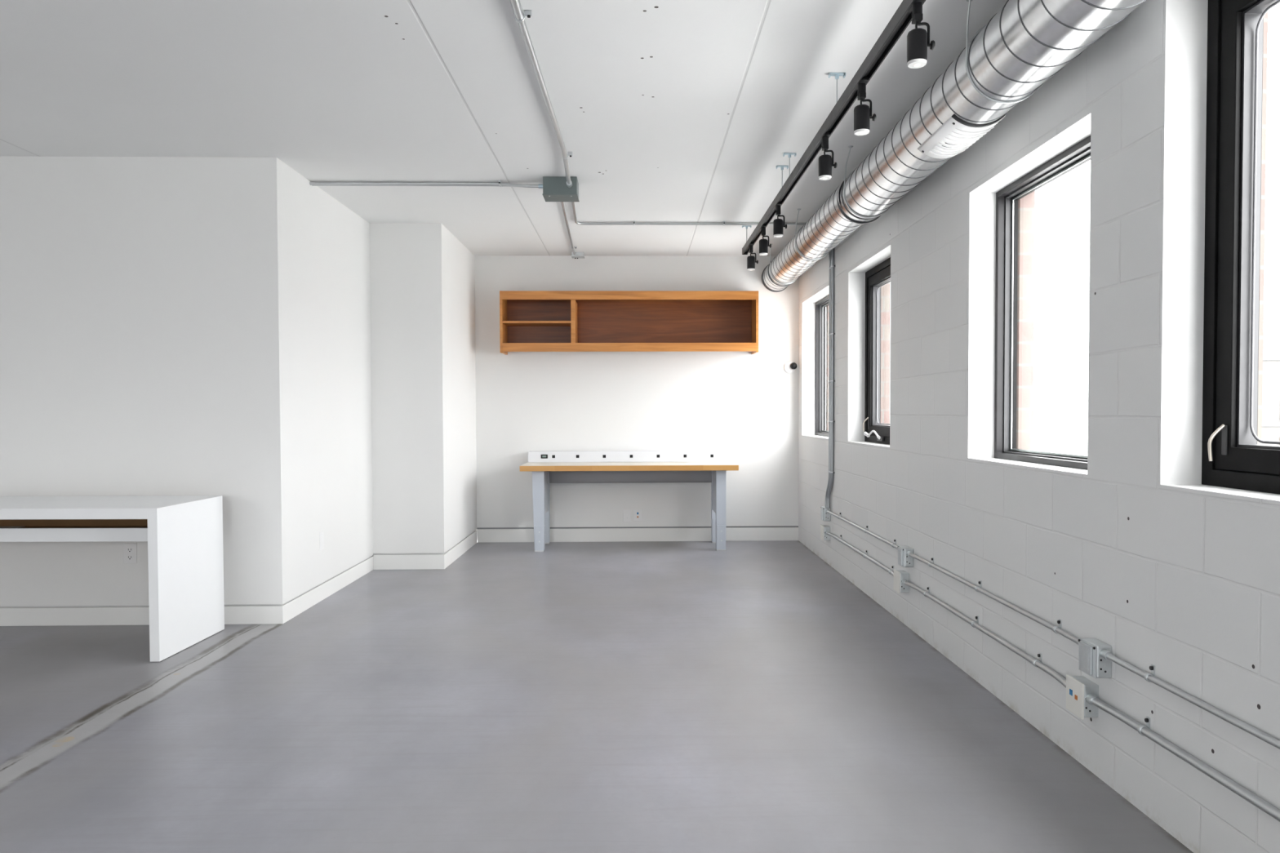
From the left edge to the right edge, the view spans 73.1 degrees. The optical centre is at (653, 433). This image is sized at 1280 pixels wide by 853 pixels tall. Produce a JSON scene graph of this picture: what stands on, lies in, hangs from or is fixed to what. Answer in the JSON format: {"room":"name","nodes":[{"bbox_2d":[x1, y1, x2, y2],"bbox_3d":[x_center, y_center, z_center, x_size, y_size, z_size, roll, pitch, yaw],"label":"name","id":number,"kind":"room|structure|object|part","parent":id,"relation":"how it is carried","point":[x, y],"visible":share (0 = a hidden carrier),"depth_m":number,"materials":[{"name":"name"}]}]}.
{"room":"workshop studio","nodes":[
{"label":"workshop studio","id":0,"kind":"room"},
{"bbox_2d":[0,155,373,608],"bbox_3d":[-4.102,-0.244,5.555,4.030,2.579,1.653,0,1,-1],"label":"wall","id":1,"kind":"structure","parent":0,"point":[170,326],"depth_m":4.76,"materials":[{"name":"paint"}]},
{"bbox_2d":[123,542,137,564],"bbox_3d":[-2.897,0.662,4.772,0.072,0.115,0.010,0,1,-1],"label":"wall outlet","id":2,"kind":"object","parent":1,"relation":"attached to","point":[130,549],"visible":1,"depth_m":4.77,"materials":[{"name":"white plastic"}]},
{"bbox_2d":[126,546,133,552],"bbox_3d":[-2.897,0.641,4.768,0.032,0.030,0.002,0,1,-1],"label":"receptacle","id":3,"kind":"object","parent":2,"relation":"attached to","point":[129,549],"depth_m":4.77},
{"bbox_2d":[126,554,133,559],"bbox_3d":[-2.897,0.683,4.769,0.032,0.030,0.002,0,1,-1],"label":"receptacle","id":4,"kind":"object","parent":2,"relation":"attached to","point":[129,557],"depth_m":4.77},
{"bbox_2d":[0,556,373,626],"bbox_3d":[-4.097,0.995,5.584,4.032,0.100,1.653,0,1,-1],"label":"baseboard","id":5,"kind":"structure","parent":1,"relation":"attached to","point":[238,615],"depth_m":4.79,"materials":[{"name":"paint"}]},
{"bbox_2d":[0,0,1007,256],"bbox_3d":[-2.137,-1.553,2.118,7.825,0.200,11.600,0,1,-1],"label":"ceiling","id":6,"kind":"structure","parent":0,"point":[664,110],"depth_m":3.83,"materials":[{"name":"paint"}]},
{"bbox_2d":[309,180,542,188],"bbox_3d":[-1.374,-1.508,5.239,1.419,0.051,0.060,0,1,1],"label":"conduit","id":7,"kind":"object","parent":6,"relation":"attached to","point":[500,183],"visible":0.93,"depth_m":5.23,"materials":[{"name":"metal"}]},
{"bbox_2d":[509,0,572,187],"bbox_3d":[-0.441,-1.423,2.051,0.074,0.066,6.190,0,1,-1],"label":"conduit","id":8,"kind":"object","parent":6,"relation":"attached to","point":[519,16],"visible":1,"depth_m":3.50,"materials":[{"name":"metal"}]},
{"bbox_2d":[542,176,579,201],"bbox_3d":[-0.563,-1.480,5.229,0.208,0.112,0.176,0,1,-1],"label":"box","id":9,"kind":"object","parent":6,"relation":"attached to","point":[555,188],"visible":1,"depth_m":5.14,"materials":[{"name":"grey metal"}]},
{"bbox_2d":[560,201,577,254],"bbox_3d":[-0.646,-1.550,6.439,0.048,0.029,2.255,0,1,-2],"label":"conduit","id":10,"kind":"object","parent":6,"relation":"attached to","point":[562,202],"visible":0.71,"depth_m":6.46,"materials":[{"name":"metal"}]},
{"bbox_2d":[571,252,584,258],"bbox_3d":[-0.670,-1.575,7.618,0.111,0.043,0.111,0,1,-1],"label":"junction box","id":11,"kind":"object","parent":6,"relation":"attached to","point":[578,255],"visible":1,"depth_m":7.57,"materials":[{"name":"metal"}]},
{"bbox_2d":[571,201,805,225],"bbox_3d":[0.384,-1.534,5.877,1.910,0.039,1.088,0,1,-1],"label":"conduit","id":12,"kind":"object","parent":6,"relation":"attached to","point":[633,223],"visible":0.67,"depth_m":6.37,"materials":[{"name":"metal"}]},
{"bbox_2d":[742,0,925,254],"bbox_3d":[0.754,-1.408,3.913,0.068,0.196,5.460,0,1,-1],"label":"track","id":13,"kind":"object","parent":6,"relation":"hanging from","point":[901,19],"visible":1,"depth_m":3.51,"materials":[{"name":"metal"}]},
{"bbox_2d":[746,242,758,271],"bbox_3d":[0.717,-1.286,6.276,0.080,0.192,0.090,0,1,-1],"label":"spotlight","id":14,"kind":"object","parent":13,"relation":"hanging from","point":[751,260],"visible":1,"depth_m":6.26,"materials":[{"name":"black metal"}]},
{"bbox_2d":[759,223,771,255],"bbox_3d":[0.730,-1.271,5.667,0.080,0.192,0.090,0,1,-1],"label":"spotlight","id":15,"kind":"object","parent":13,"relation":"hanging from","point":[763,243],"visible":1,"depth_m":5.65,"materials":[{"name":"black metal"}]},
{"bbox_2d":[773,201,786,237],"bbox_3d":[0.742,-1.256,5.077,0.080,0.192,0.090,0,1,-1],"label":"spotlight","id":16,"kind":"object","parent":13,"relation":"hanging from","point":[778,225],"visible":1,"depth_m":5.06,"materials":[{"name":"black metal"}]},
{"bbox_2d":[818,131,836,180],"bbox_3d":[0.768,-1.225,3.817,0.080,0.192,0.090,0,1,-1],"label":"spotlight","id":17,"kind":"object","parent":13,"relation":"hanging from","point":[825,161],"visible":1,"depth_m":3.80,"materials":[{"name":"black metal"}]},
{"bbox_3d":[0.774,-1.225,3.817,0.042,0.076,0.008,0,1,-1],"label":"yoke arm","id":18,"kind":"part","parent":17,"relation":"part of"},
{"bbox_2d":[853,76,875,135],"bbox_3d":[0.781,-1.209,3.198,0.080,0.192,0.090,0,1,-1],"label":"spotlight","id":19,"kind":"object","parent":13,"relation":"hanging from","point":[862,113],"visible":1,"depth_m":3.18,"materials":[{"name":"black metal"}]},
{"bbox_3d":[0.787,-1.209,3.198,0.042,0.076,0.008,0,1,-1],"label":"yoke arm","id":20,"kind":"part","parent":19,"relation":"part of"},
{"bbox_3d":[0.810,-1.173,3.199,0.022,0.026,0.027,0,1,-1],"label":"knob","id":21,"kind":"part","parent":19,"relation":"part of","materials":[{"name":"black metal"}]},
{"bbox_2d":[906,0,935,68],"bbox_3d":[0.794,-1.193,2.568,0.080,0.192,0.090,0,1,-1],"label":"spotlight","id":22,"kind":"object","parent":13,"relation":"hanging from","point":[917,38],"visible":1,"depth_m":2.55,"materials":[{"name":"black metal"}]},
{"bbox_3d":[0.800,-1.194,2.568,0.042,0.076,0.008,0,1,-1],"label":"yoke arm","id":23,"kind":"part","parent":22,"relation":"part of"},
{"bbox_3d":[0.823,-1.158,2.570,0.022,0.026,0.027,0,1,-1],"label":"knob","id":24,"kind":"part","parent":22,"relation":"part of","materials":[{"name":"black metal"}]},
{"bbox_2d":[761,0,1146,292],"bbox_3d":[1.209,-1.312,3.143,0.321,0.351,9.300,0,1,-1],"label":"spiral duct","id":25,"kind":"object","parent":6,"relation":"hanging from","point":[1025,43],"visible":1,"depth_m":3.19,"materials":[{"name":"metal"}]},
{"bbox_2d":[917,113,1006,158],"bbox_3d":[1.211,-1.173,3.419,0.210,0.060,0.397,0,1,-1],"label":"register","id":26,"kind":"object","parent":25,"relation":"attached to","point":[948,135],"depth_m":3.38,"materials":[{"name":"white metal"}]},
{"bbox_2d":[0,540,1193,852],"bbox_3d":[-2.302,1.188,2.083,7.476,0.120,11.400,0,1,-1],"label":"floor","id":27,"kind":"structure","parent":0,"point":[633,696],"depth_m":3.20,"materials":[{"name":"concrete"}]},
{"bbox_2d":[0,495,224,662],"bbox_3d":[-3.207,0.708,4.366,1.750,0.725,0.612,0,1,0],"label":"desk","id":28,"kind":"object","parent":27,"relation":"on","point":[184,534],"visible":1,"depth_m":4.26,"materials":[{"name":"white laminate"}]},
{"bbox_2d":[0,526,23,528],"bbox_3d":[-3.593,0.501,4.518,0.440,0.002,0.215,0,1,-1],"label":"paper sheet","id":29,"kind":"object","parent":28,"relation":"on","point":[0,526],"visible":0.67,"depth_m":4.61,"materials":[{"name":"paper"}]},
{"bbox_3d":[-3.207,0.450,4.653,1.658,0.122,0.017,0,1,0],"label":"panel","id":30,"kind":"part","parent":28,"relation":"part of","materials":[{"name":"brown wood"}]},
{"bbox_3d":[-2.354,0.705,4.364,0.046,0.725,0.612,0,1,0],"label":"panel","id":31,"kind":"part","parent":28,"relation":"part of","materials":[{"name":"white laminate"}]},
{"bbox_2d":[369,222,477,568],"bbox_3d":[-3.870,-0.284,7.151,4.559,2.579,1.530,0,1,-1],"label":"wall pier","id":32,"kind":"object","parent":27,"relation":"on","point":[422,277],"visible":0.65,"depth_m":6.44,"materials":[{"name":"paint"}]},
{"bbox_2d":[373,530,477,569],"bbox_3d":[-1.848,0.946,7.122,0.529,0.110,1.330,0,1,-1],"label":"baseboard","id":33,"kind":"object","parent":32,"relation":"attached to","point":[417,562],"visible":1,"depth_m":6.46,"materials":[{"name":"paint"}]},
{"bbox_2d":[520,450,738,551],"bbox_3d":[-0.210,0.573,7.506,1.830,0.826,0.585,0,1,-1],"label":"workbench","id":34,"kind":"object","parent":27,"relation":"on","point":[544,474],"depth_m":7.67,"materials":[{"name":"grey metal"}]},
{"bbox_3d":[-0.976,0.647,7.296,0.101,0.670,0.068,0,1,-1],"label":"leg","id":35,"kind":"part","parent":34,"relation":"part of","materials":[{"name":"grey metal"}]},
{"bbox_3d":[-0.940,0.498,7.507,0.004,0.381,0.358,0,1,-1],"label":"panel","id":36,"kind":"part","parent":34,"relation":"part of","materials":[{"name":"grey metal"}]},
{"bbox_3d":[-0.984,0.636,7.722,0.101,0.670,0.065,0,1,-1],"label":"leg","id":37,"kind":"part","parent":34,"relation":"part of","materials":[{"name":"grey metal"}]},
{"bbox_3d":[-0.218,0.203,7.728,1.807,0.097,0.106,0,1,-1],"label":"power strip","id":38,"kind":"part","parent":34,"relation":"part of","materials":[{"name":"white plastic"}]},
{"bbox_3d":[0.558,0.631,7.754,0.083,0.670,0.065,0,1,-1],"label":"leg","id":39,"kind":"part","parent":34,"relation":"part of","materials":[{"name":"grey metal"}]},
{"bbox_3d":[0.529,0.493,7.537,0.004,0.381,0.358,0,1,-1],"label":"panel","id":40,"kind":"part","parent":34,"relation":"part of","materials":[{"name":"grey metal"}]},
{"bbox_3d":[0.567,0.641,7.328,0.083,0.670,0.068,0,1,-1],"label":"leg","id":41,"kind":"part","parent":34,"relation":"part of","materials":[{"name":"grey metal"}]},
{"bbox_2d":[475,255,799,528],"bbox_3d":[0.023,-0.314,7.897,3.276,2.579,0.200,0,1,-1],"label":"wall","id":42,"kind":"structure","parent":0,"point":[745,404],"depth_m":7.79,"materials":[{"name":"paint"}]},
{"bbox_2d":[622,509,631,522],"bbox_3d":[-0.244,0.744,7.814,0.072,0.115,0.008,0,1,-1],"label":"blank plate","id":43,"kind":"object","parent":42,"relation":"attached to","point":[626,513],"visible":1,"depth_m":7.81,"materials":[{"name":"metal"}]},
{"bbox_2d":[499,290,758,355],"bbox_3d":[-0.215,-0.975,7.624,2.242,0.532,0.301,0,1,-1],"label":"wall shelf","id":44,"kind":"object","parent":42,"relation":"attached to","point":[531,321],"visible":1,"depth_m":7.75,"materials":[{"name":"brown wood"}]},
{"bbox_3d":[-1.325,-0.972,7.602,0.022,0.532,0.299,0,1,-1],"label":"panel","id":45,"kind":"part","parent":44,"relation":"part of","materials":[{"name":"brown wood"}]},
{"bbox_3d":[-1.018,-0.972,7.608,0.591,0.020,0.275,0,1,-1],"label":"shelf","id":46,"kind":"part","parent":44,"relation":"part of","materials":[{"name":"brown wood"}]},
{"bbox_3d":[-0.213,-1.200,7.480,2.198,0.074,0.024,0,1,-1],"label":"rail","id":47,"kind":"part","parent":44,"relation":"part of","materials":[{"name":"brown wood"}]},
{"bbox_3d":[-0.211,-0.751,7.491,2.198,0.075,0.024,0,1,-1],"label":"rail","id":48,"kind":"part","parent":44,"relation":"part of","materials":[{"name":"brown wood"}]},
{"bbox_3d":[-0.218,-0.991,7.768,2.198,0.460,0.012,0,1,-1],"label":"panel","id":49,"kind":"part","parent":44,"relation":"part of","materials":[{"name":"brown wood"}]},
{"bbox_3d":[0.895,-0.979,7.648,0.022,0.532,0.299,0,1,-1],"label":"panel","id":50,"kind":"part","parent":44,"relation":"part of","materials":[{"name":"brown wood"}]},
{"bbox_2d":[633,510,641,520],"bbox_3d":[-0.147,0.740,7.816,0.072,0.100,0.010,0,1,-1],"label":"outlet","id":51,"kind":"object","parent":42,"relation":"attached to","point":[637,513],"visible":1,"depth_m":7.81,"materials":[{"name":"white plastic"}]},
{"bbox_2d":[477,527,798,542],"bbox_3d":[-0.141,0.918,7.828,2.914,0.120,0.012,0,1,-1],"label":"baseboard","id":52,"kind":"structure","parent":42,"relation":"attached to","point":[733,534],"depth_m":7.82,"materials":[{"name":"paint"}]},
{"bbox_2d":[783,360,796,373],"bbox_3d":[1.233,-0.600,7.782,0.114,0.112,0.066,0,1,-1],"label":"wall sensor","id":53,"kind":"object","parent":42,"relation":"attached to","point":[789,367],"visible":1,"depth_m":7.79,"materials":[{"name":"white plastic"}]},
{"bbox_2d":[798,0,1279,852],"bbox_3d":[1.579,-0.224,2.128,0.297,2.879,11.800,0,1,-1],"label":"wall","id":54,"kind":"structure","parent":0,"point":[1179,575],"depth_m":2.78,"materials":[{"name":"paint"}]},
{"bbox_2d":[815,295,828,436],"bbox_3d":[1.483,-0.561,7.134,0.080,1.173,1.060,0,1,-1],"label":"window","id":55,"kind":"structure","parent":54,"relation":"in","point":[820,305],"depth_m":7.63,"materials":[{"name":"black plastic"}]},
{"bbox_2d":[820,524,830,541],"bbox_3d":[1.314,0.760,6.619,0.056,0.115,0.105,0,1,-1],"label":"box","id":56,"kind":"object","parent":54,"relation":"attached to","point":[824,528],"visible":0.98,"depth_m":6.57,"materials":[{"name":"metal"}]},
{"bbox_2d":[820,506,831,521],"bbox_3d":[1.311,0.612,6.597,0.062,0.104,0.104,0,1,-1],"label":"junction box","id":57,"kind":"object","parent":54,"relation":"attached to","point":[824,516],"visible":0.98,"depth_m":6.55,"materials":[{"name":"metal"}]},
{"bbox_2d":[825,250,831,506],"bbox_3d":[1.322,-0.487,6.524,0.032,2.102,0.105,0,1,-6],"label":"conduit","id":58,"kind":"object","parent":54,"relation":"attached to","point":[829,259],"visible":0.65,"depth_m":6.48,"materials":[{"name":"metal"}]},
{"bbox_2d":[826,248,835,508],"bbox_3d":[1.324,-0.485,6.452,0.031,2.102,0.140,0,1,-5],"label":"conduit","id":59,"kind":"object","parent":54,"relation":"attached to","point":[832,266],"visible":0.97,"depth_m":6.41,"materials":[{"name":"metal"}]},
{"bbox_2d":[825,530,893,576],"bbox_3d":[1.340,0.766,5.669,0.041,0.054,1.800,0,1,-1],"label":"conduit","id":60,"kind":"object","parent":54,"relation":"attached to","point":[827,533],"visible":0.81,"depth_m":5.51,"materials":[{"name":"metal"}]},
{"bbox_2d":[825,509,897,549],"bbox_3d":[1.341,0.605,5.619,0.040,0.048,1.851,0,1,-1],"label":"conduit","id":61,"kind":"object","parent":54,"relation":"attached to","point":[866,531],"visible":0.84,"depth_m":5.49,"materials":[{"name":"metal"}]},
{"bbox_2d":[862,257,890,444],"bbox_3d":[1.488,-0.520,5.502,0.147,1.173,0.993,0,1,-1],"label":"window","id":62,"kind":"structure","parent":54,"relation":"in","point":[879,275],"depth_m":5.88,"materials":[{"name":"black plastic"}]},
{"bbox_3d":[1.455,-0.065,5.927,0.041,0.102,0.013,0,2,22],"label":"handle","id":63,"kind":"part","parent":62,"relation":"part of","materials":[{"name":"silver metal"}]},
{"bbox_3d":[1.439,0.006,5.686,0.030,0.059,0.251,0,1,-7],"label":"crank handle","id":64,"kind":"part","parent":62,"relation":"part of","materials":[{"name":"silver metal"}]},
{"bbox_2d":[893,568,909,593],"bbox_3d":[1.353,0.807,4.720,0.056,0.115,0.105,0,1,-1],"label":"box","id":65,"kind":"object","parent":54,"relation":"attached to","point":[899,575],"visible":0.99,"depth_m":4.67,"materials":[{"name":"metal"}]},
{"bbox_2d":[897,545,913,568],"bbox_3d":[1.351,0.660,4.643,0.062,0.104,0.104,0,1,-1],"label":"junction box","id":66,"kind":"object","parent":54,"relation":"attached to","point":[904,561],"visible":1,"depth_m":4.59,"materials":[{"name":"metal"}]},
{"bbox_2d":[902,579,1066,687],"bbox_3d":[1.379,0.814,3.762,0.041,0.054,1.815,0,1,-1],"label":"conduit","id":67,"kind":"object","parent":54,"relation":"attached to","point":[1036,663],"visible":0.77,"depth_m":3.52,"materials":[{"name":"metal"}]},
{"bbox_2d":[906,551,1079,645],"bbox_3d":[1.381,0.654,3.684,0.040,0.048,1.813,0,1,-1],"label":"conduit","id":68,"kind":"object","parent":54,"relation":"attached to","point":[1056,629],"visible":0.87,"depth_m":3.44,"materials":[{"name":"metal"}]},
{"bbox_2d":[994,135,1090,470],"bbox_3d":[1.562,-0.466,3.318,0.080,1.173,1.016,0,1,-1],"label":"window","id":69,"kind":"structure","parent":54,"relation":"in","point":[1006,198],"depth_m":3.79,"materials":[{"name":"grey metal"}]},
{"bbox_2d":[1066,674,1098,719],"bbox_3d":[1.392,0.855,2.806,0.058,0.115,0.105,0,1,-1],"label":"box","id":70,"kind":"object","parent":54,"relation":"attached to","point":[1077,687],"visible":0.99,"depth_m":2.77,"materials":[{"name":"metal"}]},
{"bbox_2d":[1078,637,1111,679],"bbox_3d":[1.391,0.708,2.727,0.062,0.104,0.104,0,1,-1],"label":"junction box","id":71,"kind":"object","parent":54,"relation":"attached to","point":[1091,662],"visible":1,"depth_m":2.69,"materials":[{"name":"metal"}]},
{"bbox_2d":[1085,693,1279,822],"bbox_3d":[1.444,0.890,0.605,0.042,0.053,4.304,0,1,-1],"label":"conduit","id":72,"kind":"object","parent":54,"relation":"attached to","point":[1274,812],"visible":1,"depth_m":2.27,"materials":[{"name":"metal"}]},
{"bbox_2d":[1100,649,1279,749],"bbox_3d":[1.446,0.732,0.562,0.040,0.048,4.227,0,1,-1],"label":"conduit","id":73,"kind":"object","parent":54,"relation":"attached to","point":[1108,655],"visible":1,"depth_m":2.26,"materials":[{"name":"metal"}]},
{"bbox_2d":[1201,0,1279,494],"bbox_3d":[1.576,-0.532,1.908,0.120,1.376,1.015,0,1,-1],"label":"window","id":74,"kind":"structure","parent":54,"relation":"in","point":[1232,457],"depth_m":2.31,"materials":[{"name":"black plastic"}]},
{"bbox_3d":[1.529,0.025,2.345,0.041,0.102,0.013,0,2,22],"label":"handle","id":75,"kind":"part","parent":74,"relation":"part of","materials":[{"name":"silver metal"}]},
{"bbox_3d":[1.548,0.017,2.341,0.004,0.081,0.020,0,1,-1],"label":"handle plate","id":76,"kind":"part","parent":74,"relation":"part of","materials":[{"name":"black plastic"}]},
{"label":"outside","id":77,"kind":"structure","parent":0,"visible":0},
{"bbox_3d":[30.655,7.794,15.839,58.100,0.200,90.000,0,1,-1],"label":"ground","id":78,"kind":"structure","parent":77,"visible":0},
{"bbox_2d":[1262,331,1279,445],"bbox_3d":[17.853,2.501,23.906,7.430,10.050,7.080,0,1,-1],"label":"apartment building","id":79,"kind":"structure","parent":78,"relation":"on","point":[1271,340],"depth_m":20.29,"materials":[{"name":"white"}]},
{"bbox_3d":[17.922,1.314,20.376,7.430,6.300,0.080,0,1,-1],"label":"cornice","id":80,"kind":"part","parent":79,"relation":"part of","materials":[{"name":"white"}]}
]}

